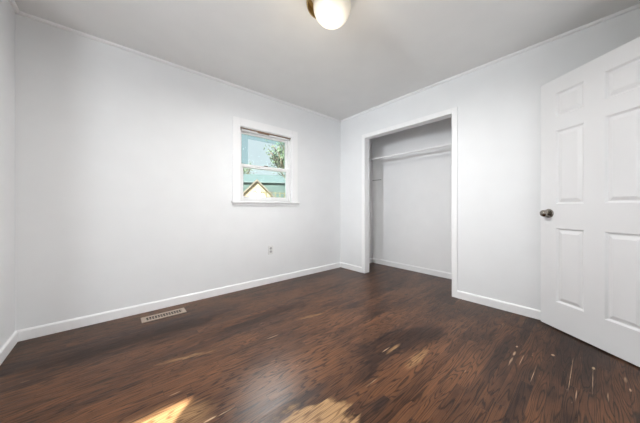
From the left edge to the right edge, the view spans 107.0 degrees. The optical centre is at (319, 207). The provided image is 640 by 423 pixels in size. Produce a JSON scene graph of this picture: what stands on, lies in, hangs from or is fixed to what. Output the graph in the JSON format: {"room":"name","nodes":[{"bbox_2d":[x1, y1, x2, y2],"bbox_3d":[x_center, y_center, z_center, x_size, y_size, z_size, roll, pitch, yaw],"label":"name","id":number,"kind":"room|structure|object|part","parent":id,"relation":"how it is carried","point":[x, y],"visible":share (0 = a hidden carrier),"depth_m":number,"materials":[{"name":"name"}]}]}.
{"room":"empty bedroom","nodes":[
{"label":"empty bedroom","id":0,"kind":"room"},
{"bbox_2d":[0,0,14,347],"bbox_3d":[-1.994,-0.235,-0.063,1.969,2.450,3.100,0,0,-41],"label":"wall","id":1,"kind":"structure","parent":0,"point":[7,14],"depth_m":1.61,"materials":[{"name":"paint"}]},
{"bbox_2d":[0,331,17,364],"bbox_3d":[-1.990,0.949,1.455,0.014,0.082,0.800,0,0,-41],"label":"baseboard","id":2,"kind":"structure","parent":1,"relation":"attached to","point":[11,342],"depth_m":1.60,"materials":[{"name":"paint"}]},
{"bbox_2d":[8,0,18,13],"bbox_3d":[-1.986,-1.450,1.458,0.024,0.020,0.800,0,0,-41],"label":"trim","id":3,"kind":"structure","parent":1,"relation":"attached to","point":[12,2],"depth_m":1.70,"materials":[{"name":"paint"}]},
{"bbox_2d":[15,14,340,330],"bbox_3d":[-1.014,-0.235,2.911,3.650,2.450,0.140,0,0,-41],"label":"wall","id":4,"kind":"structure","parent":0,"point":[124,159],"depth_m":2.21,"materials":[{"name":"paint"}]},
{"bbox_2d":[16,262,340,341],"bbox_3d":[-0.951,0.949,2.864,3.426,0.082,0.014,0,0,-41],"label":"baseboard","id":5,"kind":"structure","parent":4,"relation":"attached to","point":[51,328],"depth_m":2.27,"materials":[{"name":"paint"}]},
{"bbox_2d":[16,11,340,121],"bbox_3d":[-0.947,-1.450,2.860,3.426,0.020,0.024,0,0,-41],"label":"trim","id":6,"kind":"structure","parent":4,"relation":"attached to","point":[21,13],"depth_m":2.27,"materials":[{"name":"paint"}]},
{"bbox_2d":[231,116,299,205],"bbox_3d":[-0.713,-0.557,3.139,0.958,1.056,0.185,0,0,-41],"label":"window","id":7,"kind":"structure","parent":4,"relation":"in","point":[289,138],"depth_m":3.11,"materials":[{"name":"paint"}]},
{"bbox_3d":[-0.995,-0.585,2.824,0.091,1.000,0.016,0,0,-41],"label":"casing","id":8,"kind":"part","parent":7,"relation":"part of","materials":[{"name":"paint"}]},
{"bbox_3d":[-0.743,-0.729,3.170,0.685,0.448,0.030,0,0,-41],"label":"sash","id":9,"kind":"part","parent":7,"relation":"part of","materials":[{"name":"white plastic"}]},
{"bbox_3d":[-0.720,-0.325,3.143,0.685,0.444,0.030,0,0,-41],"label":"sash","id":10,"kind":"part","parent":7,"relation":"part of","materials":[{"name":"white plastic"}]},
{"bbox_3d":[-0.733,-0.534,3.158,0.729,0.898,0.090,0,0,-41],"label":"vinyl frame","id":11,"kind":"part","parent":7,"relation":"part of","materials":[{"name":"white plastic"}]},
{"bbox_3d":[-0.684,-0.074,3.105,0.958,0.022,0.095,0,0,-41],"label":"sill","id":12,"kind":"part","parent":7,"relation":"part of","materials":[{"name":"paint"}]},
{"bbox_3d":[-0.679,-1.037,3.095,0.741,0.096,0.016,0,0,-41],"label":"head casing","id":13,"kind":"part","parent":7,"relation":"part of","materials":[{"name":"paint"}]},
{"bbox_3d":[-0.361,-0.585,3.368,0.098,1.000,0.016,0,0,-41],"label":"casing","id":14,"kind":"part","parent":7,"relation":"part of","materials":[{"name":"paint"}]},
{"bbox_2d":[268,245,272,254],"bbox_3d":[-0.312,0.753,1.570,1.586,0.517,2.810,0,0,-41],"label":"electrical outlet","id":15,"kind":"object","parent":4,"relation":"attached to","point":[270,248],"visible":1,"depth_m":3.12,"materials":[{"name":"plastic"}]},
{"bbox_2d":[0,263,639,422],"bbox_3d":[-0.022,1.050,0.870,6.300,0.120,4.550,0,0,-41],"label":"floor","id":16,"kind":"structure","parent":0,"point":[384,344],"depth_m":1.51,"materials":[{"name":"brown wood"}]},
{"bbox_2d":[141,308,186,322],"bbox_3d":[-1.437,0.987,2.188,0.342,0.006,0.120,0,0,-41],"label":"floor vent","id":17,"kind":"object","parent":16,"relation":"in","point":[181,310],"visible":1,"depth_m":2.18,"materials":[{"name":"metal"}]},
{"bbox_2d":[14,0,639,119],"bbox_3d":[-0.031,-1.510,0.928,6.240,0.100,4.450,0,0,-41],"label":"ceiling","id":18,"kind":"structure","parent":0,"point":[385,51],"depth_m":2.02,"materials":[{"name":"paint"}]},
{"bbox_2d":[306,0,350,29],"bbox_3d":[0.061,-1.362,1.613,0.317,0.196,0.304,0,0,-41],"label":"ceiling light","id":19,"kind":"object","parent":18,"relation":"attached to","point":[330,14],"visible":1,"depth_m":1.58,"materials":[{"name":"glass"}]},
{"bbox_2d":[369,139,371,257],"bbox_3d":[0.691,-0.235,4.273,0.710,2.450,0.270,0,0,-41],"label":"wall","id":20,"kind":"structure","parent":0,"point":[370,140],"depth_m":4.29,"materials":[{"name":"paint"}]},
{"bbox_2d":[372,117,451,272],"bbox_3d":[1.640,-0.235,3.618,0.120,2.450,1.960,0,0,-41],"label":"wall","id":21,"kind":"structure","parent":0,"point":[412,198],"depth_m":3.71,"materials":[{"name":"paint"}]},
{"bbox_2d":[373,258,451,278],"bbox_3d":[1.589,0.949,3.575,0.014,0.082,1.960,0,0,-41],"label":"baseboard","id":22,"kind":"structure","parent":21,"relation":"attached to","point":[378,261],"depth_m":3.69,"materials":[{"name":"paint"}]},
{"bbox_2d":[341,8,639,309],"bbox_3d":[1.392,-0.235,2.840,0.100,2.450,3.100,0,0,-41],"label":"wall","id":23,"kind":"structure","parent":0,"point":[498,104],"depth_m":2.34,"materials":[{"name":"paint"}]},
{"bbox_2d":[341,262,361,272],"bbox_3d":[0.491,0.949,3.803,0.014,0.082,0.465,0,0,-41],"label":"baseboard","id":24,"kind":"structure","parent":23,"relation":"attached to","point":[343,265],"depth_m":3.78,"materials":[{"name":"paint"}]},
{"bbox_2d":[362,107,457,297],"bbox_3d":[1.117,-0.062,3.153,0.118,2.105,1.340,0,0,-41],"label":"trim","id":25,"kind":"structure","parent":23,"relation":"attached to","point":[453,112],"depth_m":2.92,"materials":[{"name":"paint"}]},
{"bbox_3d":[0.660,-0.062,3.606,0.014,2.105,0.057,0,0,-41],"label":"casing","id":26,"kind":"part","parent":25,"relation":"part of","materials":[{"name":"paint"}]},
{"bbox_3d":[1.078,-1.085,3.119,0.014,0.059,1.226,0,0,-41],"label":"head casing","id":27,"kind":"part","parent":25,"relation":"part of","materials":[{"name":"paint"}]},
{"bbox_3d":[1.495,-0.062,2.632,0.014,2.105,0.057,0,0,-41],"label":"casing","id":28,"kind":"part","parent":25,"relation":"part of","materials":[{"name":"paint"}]},
{"bbox_2d":[341,3,639,121],"bbox_3d":[1.345,-1.450,2.799,0.024,0.020,3.100,0,0,-41],"label":"trim","id":29,"kind":"structure","parent":23,"relation":"attached to","point":[637,6],"depth_m":2.20,"materials":[{"name":"paint"}]},
{"bbox_2d":[457,290,540,319],"bbox_3d":[1.936,0.949,2.118,0.014,0.082,1.297,0,0,-41],"label":"baseboard","id":30,"kind":"structure","parent":23,"relation":"attached to","point":[518,309],"depth_m":2.31,"materials":[{"name":"paint"}]},
{"bbox_3d":[2.086,-0.235,2.644,0.710,2.450,0.100,0,0,-41],"label":"wall","id":31,"kind":"structure","parent":0,"visible":0},
{"bbox_2d":[369,143,451,160],"bbox_3d":[1.352,-0.810,3.371,0.056,0.056,1.960,0,0,-41],"label":"closet rod","id":32,"kind":"object","parent":31,"relation":"attached to","point":[448,144],"visible":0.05,"depth_m":3.37,"materials":[{"name":"paint"}]},
{"bbox_3d":[0.741,-0.235,-0.550,5.490,2.450,1.200,0,0,-41],"label":"wall","id":33,"kind":"structure","parent":0,"visible":0},
{"bbox_2d":[540,37,639,366],"bbox_3d":[1.948,-0.037,1.678,0.135,2.035,0.758,0,0,-5],"label":"door","id":34,"kind":"structure","parent":33,"relation":"in","point":[590,211],"depth_m":1.68,"materials":[{"name":"paint"}]},
{"bbox_3d":[1.881,0.045,1.983,0.059,0.055,0.055,0,0,-5],"label":"knob","id":35,"kind":"part","parent":34,"relation":"part of","materials":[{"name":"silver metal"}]},
{"bbox_3d":[1.950,-0.840,1.841,0.033,0.157,0.156,0,0,-5],"label":"panel","id":36,"kind":"part","parent":34,"relation":"part of","materials":[{"name":"paint"}]},
{"bbox_3d":[1.950,-0.331,1.841,0.033,0.560,0.156,0,0,-5],"label":"panel","id":37,"kind":"part","parent":34,"relation":"part of","materials":[{"name":"paint"}]},
{"bbox_3d":[1.950,0.464,1.841,0.033,0.565,0.156,0,0,-5],"label":"panel","id":38,"kind":"part","parent":34,"relation":"part of","materials":[{"name":"paint"}]},
{"bbox_3d":[1.978,-0.840,1.532,0.033,0.157,0.156,0,0,-5],"label":"panel","id":39,"kind":"part","parent":34,"relation":"part of","materials":[{"name":"paint"}]},
{"bbox_3d":[1.978,-0.331,1.532,0.033,0.560,0.156,0,0,-5],"label":"panel","id":40,"kind":"part","parent":34,"relation":"part of","materials":[{"name":"paint"}]},
{"bbox_3d":[1.978,0.464,1.532,0.033,0.565,0.156,0,0,-5],"label":"panel","id":41,"kind":"part","parent":34,"relation":"part of","materials":[{"name":"paint"}]},
{"label":"outside","id":42,"kind":"structure","parent":0,"visible":0},
{"bbox_3d":[-43.882,1.690,135.713,410.000,0.200,256.800,0,0,-41],"label":"ground","id":43,"kind":"structure","parent":42,"visible":0},
{"bbox_2d":[241,162,256,173],"bbox_3d":[-21.701,-5.575,65.102,9.073,14.330,11.081,0,0,1],"label":"tree","id":44,"kind":"object","parent":43,"relation":"on","point":[245,170],"visible":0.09,"depth_m":62.81,"materials":[{"name":"green plant"}]},
{"bbox_2d":[243,180,274,196],"bbox_3d":[-6.766,-0.685,25.580,5.200,4.550,4.440,0,0,-14],"label":"house","id":45,"kind":"structure","parent":43,"relation":"on","point":[256,185],"depth_m":24.42,"materials":[{"name":"beige"}]},
{"bbox_2d":[243,174,284,197],"bbox_3d":[-10.585,-2.360,44.926,46.800,7.900,9.800,0,0,-13],"label":"house","id":46,"kind":"structure","parent":43,"relation":"on","point":[273,183],"depth_m":41.14,"materials":[{"name":"teal"}]},
{"bbox_2d":[254,191,284,197],"bbox_3d":[-2.795,0.295,14.786,2.800,2.590,0.090,0,0,-41],"label":"fence","id":47,"kind":"object","parent":43,"relation":"on","point":[256,192],"visible":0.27,"depth_m":14.53,"materials":[{"name":"white wood"}]},
{"bbox_2d":[264,140,284,180],"bbox_3d":[-2.271,-1.878,18.597,3.796,6.936,4.738,0,0,17],"label":"tree","id":48,"kind":"object","parent":43,"relation":"on","point":[280,151],"visible":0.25,"depth_m":17.56,"materials":[{"name":"green plant"}]}
]}

